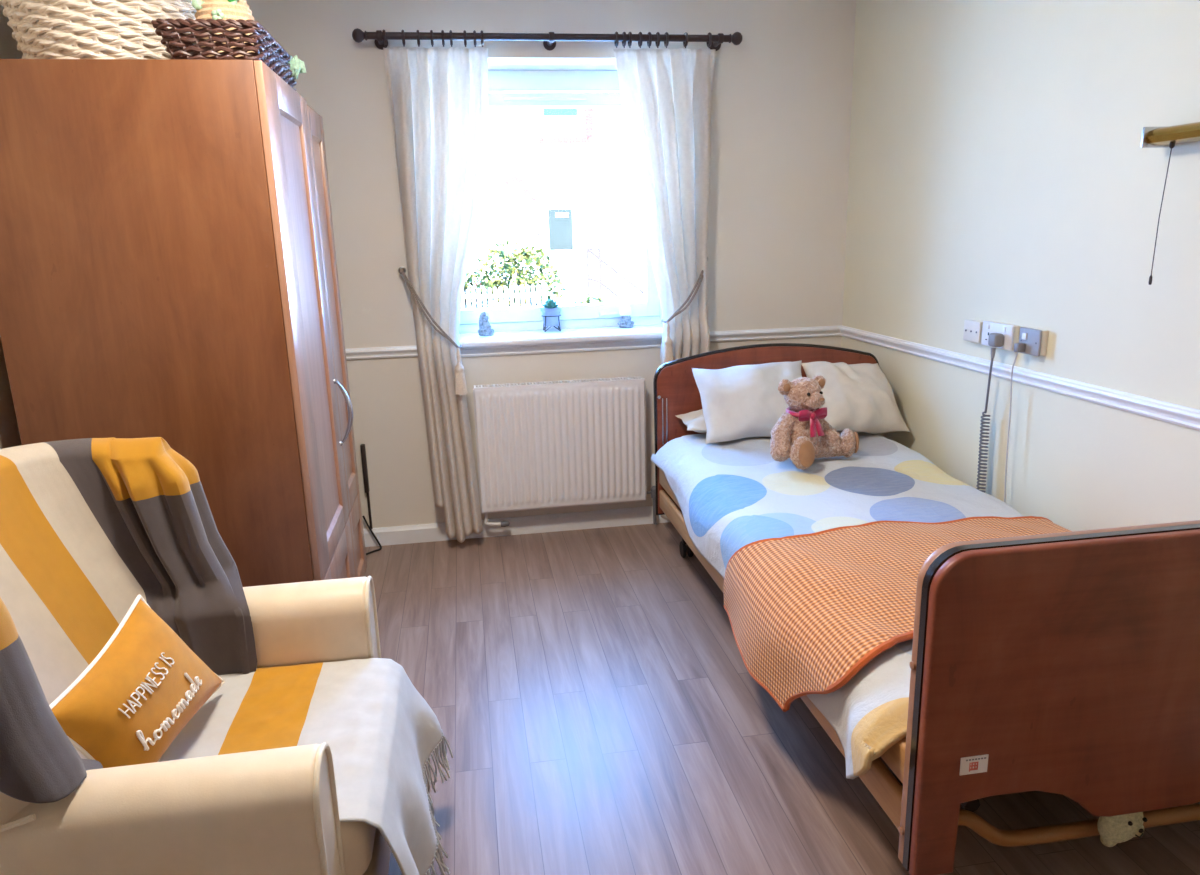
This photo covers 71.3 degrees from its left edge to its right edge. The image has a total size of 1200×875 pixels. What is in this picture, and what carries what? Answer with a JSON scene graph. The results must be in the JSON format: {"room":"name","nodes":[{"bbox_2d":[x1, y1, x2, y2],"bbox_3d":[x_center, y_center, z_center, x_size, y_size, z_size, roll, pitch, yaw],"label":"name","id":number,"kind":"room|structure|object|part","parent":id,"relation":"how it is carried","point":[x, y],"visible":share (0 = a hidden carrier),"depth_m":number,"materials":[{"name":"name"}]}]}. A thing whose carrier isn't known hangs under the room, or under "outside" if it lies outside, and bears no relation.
{"room":"care facility","nodes":[
{"label":"care facility","id":0,"kind":"room"},
{"bbox_2d":[0,5,22,448],"bbox_3d":[-1.524,-0.027,0.765,0.200,2.620,5.800,-4,14,-9],"label":"wall","id":1,"kind":"structure","parent":0,"point":[9,430],"depth_m":2.38,"materials":[{"name":"paint"}]},
{"bbox_2d":[157,756,375,874],"bbox_3d":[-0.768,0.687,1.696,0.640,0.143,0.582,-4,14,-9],"label":"armrest","id":2,"kind":"object","parent":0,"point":[358,839],"depth_m":1.47,"materials":[{"name":"beige leather"}]},
{"bbox_2d":[246,0,855,528],"bbox_3d":[-0.387,-0.852,3.979,3.520,2.620,0.380,-4,14,-9],"label":"wall","id":3,"kind":"structure","parent":0,"point":[781,106],"depth_m":3.80,"materials":[{"name":"paint"}]},
{"bbox_2d":[360,444,372,528],"bbox_3d":[-1.089,0.232,3.909,0.020,0.412,0.029,-4,14,-9],"label":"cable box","id":4,"kind":"object","parent":3,"relation":"attached to","point":[362,446],"visible":1,"depth_m":3.88,"materials":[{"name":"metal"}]},
{"bbox_2d":[345,345,417,359],"bbox_3d":[-1.353,-0.359,3.727,1.075,0.050,0.020,-4,14,-9],"label":"trim","id":5,"kind":"structure","parent":3,"relation":"attached to","point":[394,351],"depth_m":3.78,"materials":[{"name":"white paint"}]},
{"bbox_2d":[363,506,669,546],"bbox_3d":[-0.321,0.424,4.092,3.120,0.086,0.018,-4,14,-9],"label":"baseboard","id":6,"kind":"structure","parent":3,"relation":"attached to","point":[407,534],"depth_m":4.08,"materials":[{"name":"white paint"}]},
{"bbox_2d":[352,28,741,50],"bbox_3d":[-0.198,-1.683,3.547,1.646,0.067,0.116,-4,14,-9],"label":"pole","id":7,"kind":"object","parent":3,"relation":"attached to","point":[381,38],"visible":1,"depth_m":3.51,"materials":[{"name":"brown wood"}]},
{"bbox_2d":[383,47,487,542],"bbox_3d":[-0.646,-0.570,3.690,0.426,2.136,0.171,-4,14,-9],"label":"curtain","id":8,"kind":"object","parent":7,"relation":"hanging from","point":[438,96],"visible":0.98,"depth_m":3.59,"materials":[{"name":"white fabric"}]},
{"bbox_2d":[398,267,466,394],"bbox_3d":[-0.751,-0.467,3.680,0.336,0.555,0.115,5,15,24],"label":"tieback","id":9,"kind":"object","parent":8,"relation":"attached to","point":[460,383],"visible":1,"depth_m":3.65,"materials":[{"name":"beige fabric"}]},
{"bbox_3d":[-0.194,-1.683,3.519,1.530,0.029,0.029,-4,14,-9],"label":"rod","id":10,"kind":"part","parent":7,"relation":"part of","materials":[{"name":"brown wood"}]},
{"bbox_2d":[613,48,715,519],"bbox_3d":[0.314,-0.645,3.837,0.457,2.112,0.177,-4,14,-9],"label":"curtain","id":11,"kind":"object","parent":7,"relation":"hanging from","point":[666,94],"visible":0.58,"depth_m":3.71,"materials":[{"name":"white fabric"}]},
{"bbox_2d":[661,257,707,364],"bbox_3d":[0.410,-0.582,3.852,0.325,0.492,0.115,-14,19,-41],"label":"tieback","id":12,"kind":"object","parent":11,"relation":"attached to","point":[668,350],"visible":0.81,"depth_m":3.78,"materials":[{"name":"beige fabric"}]},
{"bbox_2d":[459,70,662,356],"bbox_3d":[-0.220,-1.054,3.908,1.245,1.278,0.407,-4,14,-9],"label":"window","id":13,"kind":"structure","parent":3,"relation":"in","point":[584,327],"depth_m":3.93,"materials":[{"name":"white plastic"}]},
{"bbox_2d":[478,309,493,335],"bbox_3d":[-0.543,-0.546,3.970,0.079,0.122,0.072,-4,14,-9],"label":"figurine","id":14,"kind":"object","parent":13,"relation":"on","point":[485,329],"visible":1,"depth_m":3.96,"materials":[{"name":"grey stone"}]},
{"bbox_2d":[503,96,586,100],"bbox_3d":[-0.253,-1.576,3.890,0.390,0.018,0.011,-4,14,-9],"label":"vent","id":15,"kind":"object","parent":13,"relation":"attached to","point":[505,98],"depth_m":3.89,"materials":[{"name":"white plastic"}]},
{"bbox_2d":[540,298,561,331],"bbox_3d":[-0.237,-0.597,4.066,0.104,0.157,0.104,-4,14,-9],"label":"potted succulent","id":16,"kind":"object","parent":13,"relation":"on","point":[551,315],"visible":1,"depth_m":4.04,"materials":[{"name":"ceramic"}]},
{"bbox_2d":[540,307,561,325],"bbox_3d":[-0.236,-0.587,4.069,0.104,0.088,0.104,-4,14,-9],"label":"pot","id":17,"kind":"object","parent":16,"relation":"attached to","point":[551,315],"depth_m":4.04,"materials":[{"name":"blue ceramic"}]},
{"bbox_3d":[-0.177,-0.419,3.904,1.225,0.046,0.034,-4,14,-9],"label":"sill moulding","id":18,"kind":"part","parent":13,"relation":"part of","materials":[{"name":"white paint"}]},
{"bbox_3d":[0.058,-0.616,4.167,0.125,0.024,0.025,-4,14,-9],"label":"handle","id":19,"kind":"part","parent":13,"relation":"part of","materials":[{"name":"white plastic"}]},
{"bbox_2d":[618,305,633,327],"bbox_3d":[0.128,-0.600,4.138,0.073,0.111,0.075,9,17,37],"label":"figurine","id":20,"kind":"object","parent":13,"relation":"on","point":[625,311],"visible":1,"depth_m":4.12,"materials":[{"name":"grey stone"}]},
{"bbox_2d":[473,376,656,526],"bbox_3d":[-0.147,0.093,3.982,0.864,0.733,0.128,-4,14,-9],"label":"radiator","id":21,"kind":"object","parent":3,"relation":"attached to","point":[582,442],"visible":0.99,"depth_m":3.90,"materials":[{"name":"metal"}]},
{"bbox_2d":[473,376,644,390],"bbox_3d":[-0.187,-0.251,3.875,0.790,0.012,0.075,-4,14,-9],"label":"grille","id":22,"kind":"object","parent":21,"relation":"attached to","point":[636,381],"depth_m":3.86,"materials":[{"name":"metal"}]},
{"bbox_2d":[710,325,842,341],"bbox_3d":[0.830,-0.501,4.061,0.740,0.050,0.020,-4,14,-9],"label":"trim","id":23,"kind":"structure","parent":3,"relation":"attached to","point":[821,331],"depth_m":4.06,"materials":[{"name":"white paint"}]},
{"bbox_2d":[364,522,1199,874],"bbox_3d":[0.120,1.190,1.536,3.520,0.200,6.180,-4,14,-9],"label":"floor","id":24,"kind":"structure","parent":0,"point":[592,694],"depth_m":2.41,"materials":[{"name":"brown wood"}]},
{"bbox_2d":[0,59,366,586],"bbox_3d":[-1.266,-0.157,2.813,0.794,1.878,1.005,-4,14,-9],"label":"wardrobe","id":25,"kind":"object","parent":24,"relation":"on","point":[168,262],"visible":0.83,"depth_m":2.26,"materials":[{"name":"laminate"}]},
{"bbox_2d":[0,0,196,58],"bbox_3d":[-1.439,-1.217,2.452,0.559,0.363,0.696,-4,14,-9],"label":"wicker basket","id":26,"kind":"object","parent":25,"relation":"on","point":[43,29],"visible":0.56,"depth_m":2.24,"materials":[{"name":"beige wicker"}]},
{"bbox_2d":[151,18,296,90],"bbox_3d":[-1.051,-1.081,2.406,0.266,0.100,0.577,-4,14,-9],"label":"wicker basket","id":27,"kind":"object","parent":25,"relation":"on","point":[266,48],"visible":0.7,"depth_m":2.15,"materials":[{"name":"brown wicker"}]},
{"bbox_2d":[192,0,254,56],"bbox_3d":[-1.032,-1.126,2.313,0.177,0.203,0.177,-4,14,-9],"label":"crocheted cosy","id":28,"kind":"object","parent":27,"relation":"in","point":[235,10],"visible":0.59,"depth_m":2.24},
{"bbox_2d":[288,55,305,78],"bbox_3d":[-0.973,-1.137,2.570,0.119,0.110,0.141,-4,14,-9],"label":"ruffled knit","id":29,"kind":"object","parent":27,"relation":"in","point":[297,66],"visible":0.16,"depth_m":2.60,"materials":[{"name":"fabric"}]},
{"bbox_3d":[-0.918,-0.341,2.653,0.020,1.462,0.663,-4,14,-9],"label":"door","id":30,"kind":"part","parent":25,"relation":"part of","materials":[{"name":"laminate"}]},
{"bbox_3d":[-0.999,-0.452,3.134,0.020,1.451,0.330,-4,14,-9],"label":"door","id":31,"kind":"part","parent":25,"relation":"part of","materials":[{"name":"laminate"}]},
{"bbox_3d":[-0.894,0.538,2.870,0.020,0.341,0.663,-4,14,-9],"label":"drawer","id":32,"kind":"part","parent":25,"relation":"part of","materials":[{"name":"laminate"}]},
{"bbox_3d":[-0.921,-0.091,3.025,0.056,0.250,0.020,-4,14,-9],"label":"handle","id":33,"kind":"part","parent":25,"relation":"part of","materials":[{"name":"silver metal"}]},
{"bbox_3d":[-0.975,0.422,3.350,0.020,0.341,0.330,-4,14,-9],"label":"drawer","id":34,"kind":"part","parent":25,"relation":"part of","materials":[{"name":"laminate"}]},
{"bbox_2d":[0,576,390,874],"bbox_3d":[-0.849,0.572,1.645,0.800,0.999,0.882,-4,14,-9],"label":"armchair","id":35,"kind":"object","parent":24,"relation":"on","point":[275,811],"visible":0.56,"depth_m":1.27,"materials":[{"name":"beige leather"}]},
{"bbox_2d":[0,437,256,802],"bbox_3d":[-1.022,0.347,1.579,0.535,0.566,0.932,-4,14,-9],"label":"striped throw","id":36,"kind":"object","parent":35,"relation":"on","point":[89,527],"visible":0.8,"depth_m":1.80,"materials":[{"name":"fabric"}]},
{"bbox_2d":[49,595,224,767],"bbox_3d":[-0.846,0.466,1.575,0.119,0.297,0.489,-2,14,0],"label":"cushion","id":37,"kind":"object","parent":35,"relation":"on","point":[144,686],"visible":0.95,"depth_m":1.49,"materials":[{"name":"fabric"}]},
{"bbox_3d":[-0.801,0.772,1.333,0.735,0.518,0.135,-4,14,-9],"label":"arm","id":38,"kind":"part","parent":35,"relation":"part of","materials":[{"name":"beige leather"}]},
{"bbox_2d":[159,658,452,874],"bbox_3d":[-0.588,0.808,1.756,0.541,0.443,0.619,-4,14,-9],"label":"throw","id":39,"kind":"object","parent":35,"relation":"on","point":[381,734],"visible":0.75,"depth_m":1.75,"materials":[{"name":"white fabric"}]},
{"bbox_3d":[-0.918,0.610,2.030,0.735,0.505,0.135,-4,14,-9],"label":"arm","id":40,"kind":"part","parent":35,"relation":"part of","materials":[{"name":"beige leather"}]},
{"bbox_3d":[-0.804,0.849,1.729,0.718,0.180,0.760,-4,14,-9],"label":"seat","id":41,"kind":"part","parent":35,"relation":"part of","materials":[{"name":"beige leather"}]},
{"bbox_2d":[362,516,381,554],"bbox_3d":[-1.064,0.455,3.895,0.080,0.163,0.118,-4,14,-9],"label":"cable","id":42,"kind":"object","parent":24,"relation":"on","point":[364,518],"visible":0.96,"depth_m":3.93,"materials":[{"name":"black rubber"}]},
{"bbox_2d":[653,343,1199,874],"bbox_3d":[0.922,0.299,2.690,1.031,0.934,2.212,-4,14,-9],"label":"bed","id":43,"kind":"object","parent":24,"relation":"on","point":[1067,664],"visible":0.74,"depth_m":1.58,"materials":[{"name":"laminate"}]},
{"bbox_3d":[0.743,-0.047,3.711,1.007,0.718,0.035,-4,14,-9],"label":"headboard","id":44,"kind":"part","parent":43,"relation":"part of","materials":[{"name":"laminate"}]},
{"bbox_3d":[0.442,0.512,2.676,0.024,0.083,2.104,-4,14,-9],"label":"rail","id":45,"kind":"part","parent":43,"relation":"part of","materials":[{"name":"brown wood"}]},
{"bbox_3d":[0.439,0.404,2.649,0.024,0.085,2.104,-4,14,-9],"label":"rail","id":46,"kind":"part","parent":43,"relation":"part of","materials":[{"name":"brown wood"}]},
{"bbox_3d":[0.927,0.557,2.780,0.810,0.150,2.000,-4,14,-9],"label":"under frame","id":47,"kind":"part","parent":43,"relation":"part of","materials":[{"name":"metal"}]},
{"bbox_3d":[1.097,0.498,1.629,1.015,0.667,0.024,-4,14,-9],"label":"footboard","id":48,"kind":"part","parent":43,"relation":"part of","materials":[{"name":"laminate"}]},
{"bbox_2d":[1097,812,1147,846],"bbox_3d":[1.103,0.797,1.770,0.104,0.144,0.056,1,14,10],"label":"bracket","id":49,"kind":"object","parent":43,"relation":"hanging from","point":[1112,830],"visible":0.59,"depth_m":1.75,"materials":[{"name":"beige metal"}]},
{"bbox_3d":[0.907,0.349,2.724,0.900,0.109,2.045,-4,14,-9],"label":"mattress","id":50,"kind":"object","parent":43,"relation":"on","visible":0},
{"bbox_2d":[651,430,1022,778],"bbox_3d":[0.883,0.333,2.698,1.068,0.322,2.064,-4,14,-9],"label":"duvet","id":51,"kind":"object","parent":50,"relation":"on","point":[732,495],"visible":0.45,"depth_m":2.79,"materials":[{"name":"white fabric"}]},
{"bbox_2d":[675,409,706,432],"bbox_3d":[0.583,-0.079,3.532,0.500,0.095,0.201,-4,14,-9],"label":"pillow","id":52,"kind":"object","parent":51,"relation":"on","point":[694,420],"visible":0.18,"depth_m":3.46,"materials":[{"name":"white fabric"}]},
{"bbox_2d":[692,360,801,443],"bbox_3d":[0.638,-0.152,3.462,0.481,0.287,0.278,-4,14,-9],"label":"pillow","id":53,"kind":"object","parent":51,"relation":"on","point":[741,401],"visible":0.77,"depth_m":3.38,"materials":[{"name":"white fabric"}]},
{"bbox_2d":[770,375,858,469],"bbox_3d":[0.787,-0.066,3.120,0.368,0.319,0.205,-11,16,-32],"label":"teddy bear","id":54,"kind":"object","parent":51,"relation":"on","point":[802,434],"visible":1,"depth_m":3.07},
{"bbox_2d":[801,361,909,433],"bbox_3d":[1.068,-0.167,3.509,0.404,0.297,0.285,-6,14,-16],"label":"pillow","id":55,"kind":"object","parent":51,"relation":"on","point":[858,397],"visible":0.9,"depth_m":3.43,"materials":[{"name":"white fabric"}]},
{"bbox_2d":[724,516,1071,711],"bbox_3d":[0.954,0.473,2.262,1.122,0.326,0.826,-4,14,-9],"label":"blanket","id":56,"kind":"object","parent":51,"relation":"on","point":[806,613],"visible":0.57,"depth_m":2.18,"materials":[{"name":"orange fabric"}]},
{"bbox_2d":[841,0,1199,530],"bbox_3d":[1.751,-0.241,1.266,0.200,2.620,5.800,-4,14,-9],"label":"wall","id":57,"kind":"structure","parent":0,"point":[1000,171],"depth_m":2.69,"materials":[{"name":"paint"}]},
{"bbox_2d":[963,319,982,342],"bbox_3d":[1.355,-0.385,3.028,0.030,0.077,0.099,-4,14,-9],"label":"socket","id":58,"kind":"object","parent":57,"relation":"attached to","point":[972,328],"visible":0.94,"depth_m":3.02,"materials":[{"name":"white plastic"}]},
{"bbox_2d":[981,321,1019,350],"bbox_3d":[1.377,-0.352,2.885,0.034,0.085,0.167,-4,14,-9],"label":"double socket","id":59,"kind":"object","parent":57,"relation":"attached to","point":[1010,332],"visible":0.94,"depth_m":2.84,"materials":[{"name":"white paint"}]},
{"bbox_2d":[976,333,1003,492],"bbox_3d":[1.358,-0.061,2.933,0.037,0.610,0.066,-4,14,-9],"label":"cable","id":60,"kind":"object","parent":59,"relation":"hanging from","point":[995,339],"visible":0.87,"depth_m":2.94,"materials":[{"name":"grey plastic"}]},
{"bbox_3d":[1.360,-0.027,2.953,0.032,0.534,0.046,-4,14,-9],"label":"coiled cord","id":61,"kind":"part","parent":60,"relation":"part of","materials":[{"name":"grey plastic"}]},
{"bbox_2d":[840,326,1199,430],"bbox_3d":[1.637,0.123,1.440,0.020,0.050,5.600,-4,14,-9],"label":"trim","id":62,"kind":"structure","parent":57,"relation":"attached to","point":[1180,415],"depth_m":2.66,"materials":[{"name":"white paint"}]},
{"bbox_2d":[1019,327,1048,356],"bbox_3d":[1.404,-0.312,2.718,0.036,0.085,0.104,-4,14,-9],"label":"switch","id":63,"kind":"object","parent":57,"relation":"attached to","point":[1035,340],"visible":0.86,"depth_m":2.69,"materials":[{"name":"plastic"}]},
{"bbox_2d":[1004,343,1024,502],"bbox_3d":[1.378,-0.028,2.816,0.030,0.584,0.043,-4,14,-9],"label":"cable","id":64,"kind":"object","parent":63,"relation":"hanging from","point":[1018,347],"visible":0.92,"depth_m":2.81,"materials":[{"name":"grey plastic"}]},
{"bbox_2d":[1014,343,1024,352],"bbox_3d":[1.373,-0.294,2.740,0.030,0.030,0.023,-4,14,-9],"label":"plug","id":65,"kind":"object","parent":64,"relation":"attached to","point":[1018,347],"depth_m":2.73,"materials":[{"name":"grey plastic"}]},
{"bbox_2d":[1022,333,1026,339],"bbox_3d":[1.385,-0.330,2.731,0.006,0.021,0.020,-4,14,-9],"label":"rocker switch","id":66,"kind":"object","parent":63,"relation":"attached to","point":[1024,335],"depth_m":2.73,"materials":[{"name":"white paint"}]},
{"bbox_2d":[1141,122,1199,284],"bbox_3d":[1.481,-0.549,1.964,0.082,0.398,0.504,-4,14,-9],"label":"wall lamp","id":67,"kind":"object","parent":57,"relation":"attached to","point":[1152,137],"visible":1,"depth_m":2.10,"materials":[{"name":"gold metal"}]},
{"bbox_3d":[1.446,-0.572,2.157,0.012,0.352,0.022,-4,14,-9],"label":"pull cord","id":68,"kind":"part","parent":67,"relation":"part of","materials":[{"name":"fabric"}]},
{"bbox_3d":[1.474,-0.718,1.922,0.067,0.042,0.488,-4,14,-9],"label":"lamp shade","id":69,"kind":"part","parent":67,"relation":"part of","materials":[{"name":"gold metal"}]},
{"label":"outside","id":70,"kind":"structure","parent":0,"visible":0},
{"bbox_2d":[465,277,643,305],"bbox_3d":[3.370,-3.126,21.903,70.000,0.650,33.400,-4,14,-9],"label":"ground","id":71,"kind":"structure","parent":70,"point":[574,289],"depth_m":28.66,"materials":[{"name":"white"}]},
{"bbox_2d":[461,283,546,308],"bbox_3d":[-1.641,-1.919,13.764,1.580,1.173,0.090,-4,14,-9],"label":"picket fence","id":72,"kind":"object","parent":71,"relation":"on","point":[543,293],"visible":0.39,"depth_m":13.65,"materials":[{"name":"white paint"}]},
{"bbox_3d":[-1.643,-2.061,13.719,1.500,0.570,0.030,-4,14,-9],"label":"rail","id":73,"kind":"part","parent":72,"relation":"part of","materials":[{"name":"white paint"}]},
{"bbox_2d":[467,108,643,281],"bbox_3d":[-2.548,-12.627,36.642,32.000,11.050,6.800,-4,14,-9],"label":"house","id":74,"kind":"structure","parent":71,"relation":"on","point":[562,181],"depth_m":34.65,"materials":[{"name":"white brick"}]},
{"bbox_3d":[-2.936,-10.011,34.498,0.750,0.480,0.100,-4,14,-9],"label":"brick panel","id":75,"kind":"part","parent":74,"relation":"part of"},
{"bbox_3d":[-1.622,-13.744,33.759,1.400,1.450,0.030,-4,14,-9],"label":"pane","id":76,"kind":"part","parent":74,"relation":"part of","materials":[{"name":"blue glass"}]},
{"bbox_3d":[-1.642,-8.708,35.043,1.000,1.660,0.080,-4,14,-9],"label":"door","id":77,"kind":"part","parent":74,"relation":"part of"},
{"bbox_3d":[-1.579,-9.262,34.862,0.500,0.180,0.030,-4,14,-9],"label":"letter plate","id":78,"kind":"part","parent":74,"relation":"part of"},
{"bbox_2d":[565,292,616,304],"bbox_3d":[-0.143,-2.025,14.370,1.107,1.015,0.911,-4,14,-9],"label":"shrub","id":79,"kind":"object","parent":71,"relation":"on","point":[593,297],"visible":0.09,"depth_m":14.22,"materials":[{"name":"green plant"}]},
{"bbox_2d":[586,247,643,302],"bbox_3d":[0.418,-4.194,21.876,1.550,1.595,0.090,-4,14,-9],"label":"handrail","id":80,"kind":"object","parent":71,"relation":"on","point":[588,249],"visible":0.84,"depth_m":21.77,"materials":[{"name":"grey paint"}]},
{"bbox_3d":[-0.304,-4.125,21.771,0.078,1.550,0.078,2,14,13],"label":"post","id":81,"kind":"part","parent":80,"relation":"part of","materials":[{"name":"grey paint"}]},
{"bbox_3d":[0.012,-4.136,21.821,0.078,1.530,0.078,-10,16,-30],"label":"post","id":82,"kind":"part","parent":80,"relation":"part of","materials":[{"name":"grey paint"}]},
{"bbox_3d":[-4.801,-2.248,17.879,6.550,0.030,8.880,-4,14,-9],"label":"lawn","id":83,"kind":"structure","parent":71,"relation":"on","visible":0},
{"bbox_2d":[461,268,492,308],"bbox_3d":[-2.200,-2.103,14.010,0.938,1.445,0.760,-4,14,-9],"label":"shrub","id":84,"kind":"object","parent":83,"relation":"on","point":[476,283],"visible":0.25,"depth_m":13.85,"materials":[{"name":"green plant"}]},
{"bbox_2d":[476,234,565,307],"bbox_3d":[-1.419,-2.501,14.445,1.710,1.985,1.332,-4,14,-9],"label":"shrub","id":85,"kind":"object","parent":83,"relation":"on","point":[528,254],"visible":0.52,"depth_m":14.20,"materials":[{"name":"green plant"}]}
]}

